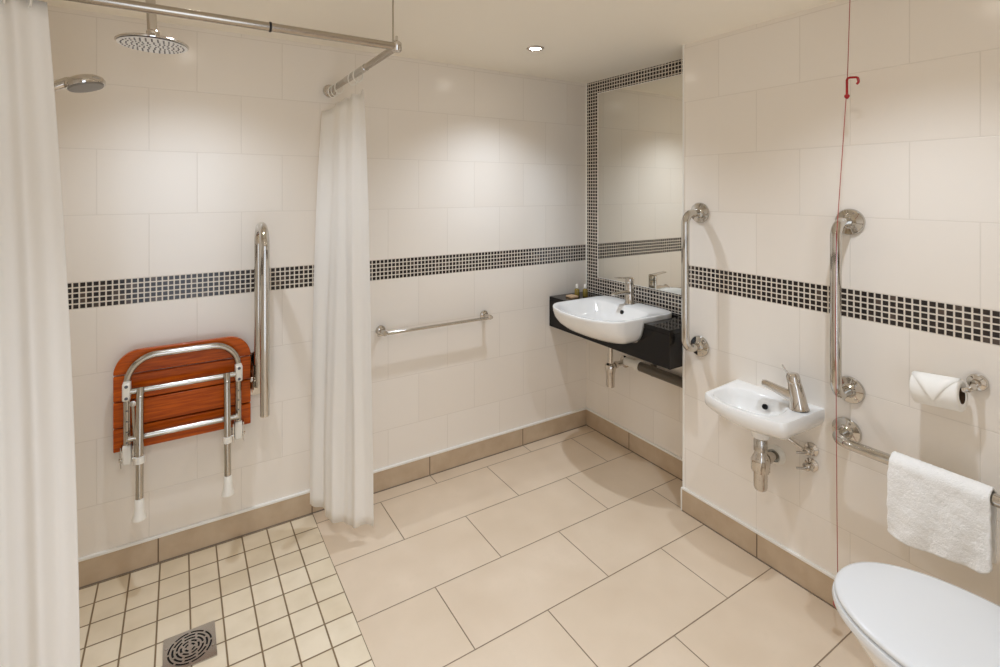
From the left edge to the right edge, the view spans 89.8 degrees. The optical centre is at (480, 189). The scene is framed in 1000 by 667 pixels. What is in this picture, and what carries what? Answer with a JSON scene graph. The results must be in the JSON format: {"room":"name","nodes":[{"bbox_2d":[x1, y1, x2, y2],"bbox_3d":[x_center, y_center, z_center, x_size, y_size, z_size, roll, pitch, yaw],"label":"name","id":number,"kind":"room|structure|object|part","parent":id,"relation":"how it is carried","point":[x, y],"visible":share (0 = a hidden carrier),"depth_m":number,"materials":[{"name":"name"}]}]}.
{"room":"accessible bathroom","nodes":[
{"label":"accessible bathroom","id":0,"kind":"room"},
{"bbox_2d":[47,5,585,557],"bbox_3d":[-0.608,0.410,2.499,2.932,2.180,0.100,0,0,-31],"label":"wall","id":1,"kind":"structure","parent":0,"point":[170,169],"depth_m":2.27,"materials":[{"name":"beige tile"}]},
{"bbox_2d":[113,336,250,522],"bbox_3d":[-1.167,0.914,1.984,0.476,0.592,0.207,0,0,-31],"label":"shower seat","id":2,"kind":"object","parent":1,"relation":"attached to","point":[161,405],"visible":0.99,"depth_m":1.99,"materials":[{"name":"red wood"}]},
{"bbox_3d":[-1.271,0.955,1.867,0.025,0.423,0.085,0,0,-31],"label":"leg","id":3,"kind":"part","parent":2,"relation":"part of","materials":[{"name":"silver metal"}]},
{"bbox_3d":[-1.180,0.825,2.000,0.406,0.400,0.026,0,0,-31],"label":"frame","id":4,"kind":"part","parent":2,"relation":"part of","materials":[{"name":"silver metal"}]},
{"bbox_3d":[-1.022,0.955,2.017,0.025,0.423,0.085,0,0,-31],"label":"leg","id":5,"kind":"part","parent":2,"relation":"part of","materials":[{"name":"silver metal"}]},
{"bbox_2d":[247,222,269,417],"bbox_3d":[-0.919,0.515,2.089,0.090,0.770,0.282,0,0,-31],"label":"support rail","id":6,"kind":"object","parent":1,"relation":"attached to","point":[260,358],"visible":0.92,"depth_m":1.98,"materials":[{"name":"silver metal"}]},
{"bbox_3d":[-0.990,0.805,2.207,0.090,0.190,0.006,0,0,-31],"label":"wall plate","id":7,"kind":"part","parent":6,"relation":"part of","materials":[{"name":"silver metal"}]},
{"bbox_3d":[-0.903,0.510,2.062,0.035,0.760,0.220,0,0,-31],"label":"arm","id":8,"kind":"part","parent":6,"relation":"part of","materials":[{"name":"silver metal"}]},
{"bbox_2d":[78,410,585,588],"bbox_3d":[-0.541,1.448,2.475,2.821,0.096,0.010,0,0,-31],"label":"baseboard","id":9,"kind":"structure","parent":1,"relation":"attached to","point":[102,567],"depth_m":2.23,"materials":[{"name":"tile"}]},
{"bbox_2d":[78,407,585,561],"bbox_3d":[-0.540,1.395,2.474,2.821,0.011,0.012,0,0,-31],"label":"trim","id":10,"kind":"structure","parent":1,"relation":"attached to","point":[157,536],"depth_m":2.23,"materials":[{"name":"white"}]},
{"bbox_2d":[376,310,492,336],"bbox_3d":[-0.230,0.700,2.624,0.664,0.048,0.075,0,0,-31],"label":"towel rail","id":11,"kind":"object","parent":1,"relation":"attached to","point":[380,330],"visible":1,"depth_m":2.58,"materials":[{"name":"silver metal"}]},
{"bbox_2d":[40,0,837,83],"bbox_3d":[0.325,-0.730,1.044,3.032,0.100,3.555,0,0,-31],"label":"ceiling","id":12,"kind":"structure","parent":0,"point":[583,41],"depth_m":2.06,"materials":[{"name":"beige paint"}]},
{"bbox_2d":[114,0,188,53],"bbox_3d":[-0.976,-0.553,1.491,0.188,0.253,0.188,0,0,-31],"label":"shower head","id":13,"kind":"object","parent":12,"relation":"hanging from","point":[151,41],"visible":1,"depth_m":1.48},
{"bbox_3d":[-0.976,-0.442,1.491,0.188,0.024,0.188,0,0,-31],"label":"spray plate","id":14,"kind":"part","parent":13,"relation":"part of","materials":[{"name":"silver metal"}]},
{"bbox_3d":[-0.984,-0.560,1.492,0.042,0.222,0.027,0,0,9],"label":"ceiling arm","id":15,"kind":"part","parent":13,"relation":"part of","materials":[{"name":"silver metal"}]},
{"bbox_2d":[66,0,401,97],"bbox_3d":[-0.994,-0.559,1.690,1.237,0.242,0.890,0,0,-31],"label":"rail","id":16,"kind":"object","parent":12,"relation":"hanging from","point":[395,46],"visible":0.94,"depth_m":1.44,"materials":[{"name":"silver metal"}]},
{"bbox_2d":[0,0,79,666],"bbox_3d":[-1.138,0.482,1.118,0.381,1.936,0.055,0,0,-31],"label":"shower curtain","id":17,"kind":"object","parent":16,"relation":"hanging from","point":[40,622],"visible":1,"depth_m":1.17,"materials":[{"name":"white fabric"}]},
{"bbox_3d":[-0.797,-0.468,1.324,1.197,0.025,0.025,0,0,-31],"label":"long rail","id":18,"kind":"part","parent":16,"relation":"part of","materials":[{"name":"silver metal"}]},
{"bbox_2d":[323,85,335,97],"bbox_3d":[-0.712,-0.468,2.363,0.060,0.060,0.026,0,0,-31],"label":"bracket","id":19,"kind":"object","parent":16,"relation":"attached to","point":[325,90],"depth_m":2.36,"materials":[{"name":"silver metal"}]},
{"bbox_2d":[310,68,373,527],"bbox_3d":[-0.579,0.483,2.152,0.458,1.938,0.142,0,0,44],"label":"shower curtain","id":20,"kind":"object","parent":16,"relation":"hanging from","point":[341,437],"visible":1,"depth_m":2.17,"materials":[{"name":"white fabric"}]},
{"bbox_3d":[-0.495,-0.468,2.003,0.025,0.025,0.865,0,0,-31],"label":"short rail","id":21,"kind":"part","parent":16,"relation":"part of","materials":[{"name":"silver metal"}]},
{"bbox_2d":[526,46,543,51],"bbox_3d":[0.260,-0.677,2.402,0.084,0.006,0.084,0,0,-31],"label":"recessed light","id":22,"kind":"object","parent":12,"relation":"in","point":[530,48],"visible":1,"depth_m":2.40,"materials":[{"name":"silver metal"}]},
{"bbox_2d":[833,0,859,607],"bbox_3d":[1.219,0.359,1.659,0.076,2.078,0.084,0,0,-31],"label":"pull cord","id":23,"kind":"object","parent":12,"relation":"hanging from","point":[846,96],"visible":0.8,"depth_m":1.68,"materials":[{"name":"red fabric"}]},
{"bbox_3d":[1.205,0.333,1.670,0.012,2.025,0.044,0,0,-36],"label":"cord","id":24,"kind":"part","parent":23,"relation":"part of","materials":[{"name":"red plastic"}]},
{"bbox_2d":[79,426,874,666],"bbox_3d":[0.325,1.550,1.044,3.032,0.100,3.555,0,0,-31],"label":"floor","id":25,"kind":"structure","parent":0,"point":[572,548],"depth_m":1.89,"materials":[{"name":"beige tile"}]},
{"bbox_2d":[163,620,216,666],"bbox_3d":[-0.952,1.497,1.640,0.150,0.006,0.150,0,0,-31],"label":"floor drain","id":26,"kind":"object","parent":25,"relation":"on","point":[189,648],"visible":1,"depth_m":1.64,"materials":[{"name":"silver metal"}]},
{"bbox_2d":[832,562,999,666],"bbox_3d":[1.172,1.079,1.063,0.406,0.841,0.732,0,0,-31],"label":"toilet","id":27,"kind":"object","parent":25,"relation":"on","point":[900,616],"visible":1,"depth_m":1.21,"materials":[{"name":"white ceramic"}]},
{"bbox_3d":[1.105,1.062,1.175,0.406,0.024,0.472,0,0,-31],"label":"seat","id":28,"kind":"part","parent":27,"relation":"part of","materials":[{"name":"white plastic"}]},
{"bbox_2d":[586,59,681,457],"bbox_3d":[0.918,0.410,2.902,0.100,2.180,0.980,0,0,-31],"label":"wall","id":29,"kind":"structure","parent":0,"point":[648,406],"depth_m":2.92,"materials":[{"name":"tile"}]},
{"bbox_2d":[586,84,586,283],"bbox_3d":[0.675,-0.025,3.207,0.004,1.310,0.008,0,0,-31],"label":"trim","id":30,"kind":"structure","parent":29,"relation":"attached to","point":[586,84],"depth_m":3.20,"materials":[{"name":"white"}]},
{"bbox_2d":[549,292,681,369],"bbox_3d":[0.771,0.737,2.756,0.301,0.180,0.875,0,0,-31],"label":"countertop","id":31,"kind":"structure","parent":29,"relation":"attached to","point":[660,343],"depth_m":2.41,"materials":[{"name":"black stone"}]},
{"bbox_2d":[566,294,577,298],"bbox_3d":[0.549,0.641,3.019,0.050,0.012,0.060,0,0,-31],"label":"packet","id":32,"kind":"object","parent":31,"relation":"on","point":[572,296],"visible":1,"depth_m":3.00,"materials":[{"name":"beige paper"}]},
{"bbox_2d":[574,284,579,295],"bbox_3d":[0.587,0.612,3.065,0.031,0.071,0.031,0,0,-31],"label":"toiletry bottle","id":33,"kind":"object","parent":31,"relation":"on","point":[576,291],"visible":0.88,"depth_m":3.06,"materials":[{"name":"yellow plastic"}]},
{"bbox_2d":[583,284,587,295],"bbox_3d":[0.637,0.612,3.061,0.031,0.071,0.031,0,0,-31],"label":"toiletry bottle","id":34,"kind":"object","parent":31,"relation":"on","point":[585,291],"visible":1,"depth_m":3.05,"materials":[{"name":"yellow plastic"}]},
{"bbox_2d":[553,296,671,343],"bbox_3d":[0.661,0.698,2.657,0.510,0.141,0.501,0,0,-31],"label":"basin","id":35,"kind":"object","parent":31,"relation":"in","point":[603,318],"visible":0.95,"depth_m":2.59,"materials":[{"name":"white ceramic"}]},
{"bbox_2d":[605,347,628,387],"bbox_3d":[0.777,0.947,2.885,0.164,0.355,0.068,0,0,-34],"label":"trap","id":36,"kind":"object","parent":35,"relation":"attached to","point":[611,366],"visible":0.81,"depth_m":2.84,"materials":[{"name":"silver metal"}]},
{"bbox_3d":[0.789,1.003,2.886,0.127,0.042,0.043,0,0,-31],"label":"outlet arm","id":37,"kind":"part","parent":36,"relation":"part of","materials":[{"name":"silver metal"}]},
{"bbox_2d":[611,277,634,303],"bbox_3d":[0.779,0.550,2.745,0.155,0.153,0.054,0,0,-31],"label":"mixer tap","id":38,"kind":"object","parent":31,"relation":"on","point":[628,292],"visible":1,"depth_m":2.75,"materials":[{"name":"silver metal"}]},
{"bbox_3d":[0.763,0.565,2.736,0.118,0.025,0.036,0,0,-31],"label":"spout","id":39,"kind":"part","parent":38,"relation":"part of","materials":[{"name":"silver metal"}]},
{"bbox_3d":[0.787,0.494,2.750,0.128,0.041,0.047,0,0,-31],"label":"lever","id":40,"kind":"part","parent":38,"relation":"part of","materials":[{"name":"silver metal"}]},
{"bbox_3d":[1.001,0.748,2.394,0.281,0.158,0.018,0,0,-31],"label":"panel","id":41,"kind":"part","parent":31,"relation":"part of","materials":[{"name":"black stone"}]},
{"bbox_2d":[585,407,681,460],"bbox_3d":[0.896,1.395,2.831,0.012,0.011,0.880,0,0,-31],"label":"trim","id":42,"kind":"structure","parent":29,"relation":"attached to","point":[588,409],"depth_m":2.85,"materials":[{"name":"white"}]},
{"bbox_2d":[586,410,681,480],"bbox_3d":[0.897,1.448,2.831,0.010,0.096,0.880,0,0,-31],"label":"baseboard","id":43,"kind":"structure","parent":29,"relation":"attached to","point":[662,459],"depth_m":2.85,"materials":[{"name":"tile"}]},
{"bbox_2d":[598,74,681,294],"bbox_3d":[0.924,-0.029,2.789,0.006,1.145,0.763,0,0,-31],"label":"wall mirror","id":44,"kind":"object","parent":29,"relation":"attached to","point":[640,125],"visible":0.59,"depth_m":2.83,"materials":[{"name":"clear glass"}]},
{"bbox_2d":[623,357,681,387],"bbox_3d":[0.967,0.983,2.662,0.065,0.064,0.513,0,0,-31],"label":"pipe","id":45,"kind":"object","parent":29,"relation":"attached to","point":[652,370],"visible":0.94,"depth_m":2.69,"materials":[{"name":"brown"}]},
{"bbox_2d":[684,0,999,605],"bbox_3d":[1.745,0.410,1.325,0.308,2.180,2.575,0,0,-31],"label":"wall","id":46,"kind":"structure","parent":0,"point":[764,102],"depth_m":1.76,"materials":[{"name":"beige tile"}]},
{"bbox_2d":[682,45,683,486],"bbox_3d":[0.951,0.356,2.350,0.010,2.073,0.007,0,0,-31],"label":"trim","id":47,"kind":"structure","parent":46,"relation":"attached to","point":[682,45],"depth_m":2.35,"materials":[{"name":"white metal"}]},
{"bbox_2d":[681,203,708,356],"bbox_3d":[0.943,0.406,2.243,0.121,0.697,0.092,0,0,-31],"label":"grab rail","id":48,"kind":"object","parent":46,"relation":"attached to","point":[699,212],"visible":1,"depth_m":2.21,"materials":[{"name":"silver metal"}]},
{"bbox_2d":[682,487,834,579],"bbox_3d":[1.352,1.395,1.667,0.012,0.011,1.585,0,0,-31],"label":"trim","id":49,"kind":"structure","parent":46,"relation":"attached to","point":[729,515],"depth_m":2.02,"materials":[{"name":"white"}]},
{"bbox_2d":[682,490,836,609],"bbox_3d":[1.353,1.448,1.668,0.010,0.096,1.585,0,0,-31],"label":"baseboard","id":50,"kind":"structure","parent":46,"relation":"attached to","point":[810,578],"depth_m":2.02,"materials":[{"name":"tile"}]},
{"bbox_2d":[705,379,824,440],"bbox_3d":[1.047,0.878,1.904,0.291,0.153,0.338,0,0,-31],"label":"basin","id":51,"kind":"object","parent":46,"relation":"attached to","point":[761,411],"visible":0.98,"depth_m":1.86,"materials":[{"name":"white ceramic"}]},
{"bbox_2d":[751,438,785,491],"bbox_3d":[1.112,1.061,1.952,0.132,0.202,0.077,0,0,-31],"label":"trap","id":52,"kind":"object","parent":51,"relation":"attached to","point":[764,455],"visible":0.95,"depth_m":1.92,"materials":[{"name":"silver metal"}]},
{"bbox_2d":[751,451,770,491],"bbox_3d":[1.082,1.085,1.939,0.067,0.154,0.067,0,0,-31],"label":"cup","id":53,"kind":"object","parent":52,"relation":"on","point":[760,460],"depth_m":1.92,"materials":[{"name":"silver metal"}]},
{"bbox_3d":[1.123,1.048,1.962,0.096,0.046,0.047,0,0,-31],"label":"outlet arm","id":54,"kind":"part","parent":52,"relation":"part of","materials":[{"name":"silver metal"}]},
{"bbox_2d":[761,364,809,411],"bbox_3d":[1.129,0.730,1.860,0.155,0.155,0.067,0,0,38],"label":"tap","id":55,"kind":"object","parent":51,"relation":"on","point":[795,394],"visible":1,"depth_m":1.83,"materials":[{"name":"silver metal"}]},
{"bbox_3d":[1.119,0.758,1.876,0.118,0.070,0.044,0,0,43],"label":"spout","id":56,"kind":"part","parent":55,"relation":"part of","materials":[{"name":"silver metal"}]},
{"bbox_3d":[1.150,0.684,1.856,0.046,0.064,0.064,0,0,-31],"label":"lever","id":57,"kind":"part","parent":55,"relation":"part of","materials":[{"name":"silver metal"}]},
{"bbox_2d":[787,438,818,455],"bbox_3d":[1.171,0.948,1.884,0.168,0.088,0.060,0,0,25],"label":"valve","id":58,"kind":"object","parent":46,"relation":"attached to","point":[810,448],"visible":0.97,"depth_m":1.86,"materials":[{"name":"silver metal"}]},
{"bbox_3d":[1.186,0.969,1.852,0.037,0.015,0.014,0,0,5],"label":"lever","id":59,"kind":"part","parent":58,"relation":"part of","materials":[{"name":"silver metal"}]},
{"bbox_2d":[796,458,818,471],"bbox_3d":[1.207,1.026,1.855,0.069,0.048,0.049,0,0,-31],"label":"valve","id":60,"kind":"object","parent":46,"relation":"attached to","point":[810,464],"visible":1,"depth_m":1.85,"materials":[{"name":"silver metal"}]},
{"bbox_3d":[1.186,1.027,1.852,0.037,0.015,0.014,0,0,5],"label":"lever","id":61,"kind":"part","parent":60,"relation":"part of","materials":[{"name":"silver metal"}]},
{"bbox_2d":[830,209,865,403],"bbox_3d":[1.249,0.407,1.734,0.121,0.683,0.092,0,0,-31],"label":"grab rail","id":62,"kind":"object","parent":46,"relation":"attached to","point":[850,221],"visible":0.97,"depth_m":1.71,"materials":[{"name":"silver metal"}]},
{"bbox_2d":[832,417,999,508],"bbox_3d":[1.407,0.852,1.471,0.121,0.092,0.725,0,0,-31],"label":"grab rail","id":63,"kind":"object","parent":46,"relation":"attached to","point":[849,434],"visible":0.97,"depth_m":1.68,"materials":[{"name":"silver metal"}]},
{"bbox_2d":[887,451,996,573],"bbox_3d":[1.348,0.946,1.473,0.082,0.251,0.237,0,0,-31],"label":"hand towel","id":64,"kind":"object","parent":63,"relation":"hanging from","point":[948,515],"visible":0.98,"depth_m":1.45,"materials":[{"name":"white fabric"}]},
{"bbox_2d":[960,374,988,392],"bbox_3d":[1.410,0.576,1.506,0.079,0.065,0.153,0,0,-31],"label":"toilet roll holder","id":65,"kind":"object","parent":46,"relation":"attached to","point":[977,382],"visible":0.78,"depth_m":1.46,"materials":[{"name":"silver metal"}]},
{"bbox_2d":[909,371,967,411],"bbox_3d":[1.374,0.604,1.507,0.095,0.103,0.118,0,0,-31],"label":"toilet roll","id":66,"kind":"object","parent":65,"relation":"on","point":[935,390],"visible":0.98,"depth_m":1.48,"materials":[{"name":"white paper"}]},
{"bbox_3d":[1.401,0.585,1.511,0.068,0.048,0.136,0,0,-31],"label":"arm","id":67,"kind":"part","parent":65,"relation":"part of","materials":[{"name":"silver metal"}]},
{"bbox_3d":[-0.906,0.410,0.246,0.100,2.180,3.455,0,0,-31],"label":"wall","id":68,"kind":"structure","parent":0,"visible":0},
{"bbox_3d":[-1.392,0.025,1.264,0.115,0.750,0.052,0,0,-31],"label":"slide bar","id":69,"kind":"object","parent":68,"relation":"attached to","visible":0},
{"bbox_2d":[54,74,105,92],"bbox_3d":[-1.223,-0.258,1.364,0.325,0.140,0.098,0,0,-31],"label":"shower","id":70,"kind":"object","parent":69,"relation":"attached to","point":[81,83],"visible":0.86,"depth_m":1.39,"materials":[{"name":"silver metal"}]},
{"bbox_3d":[-1.246,-0.255,1.351,0.271,0.133,0.028,0,0,-31],"label":"handle","id":71,"kind":"part","parent":70,"relation":"part of","materials":[{"name":"silver metal"}]}
]}

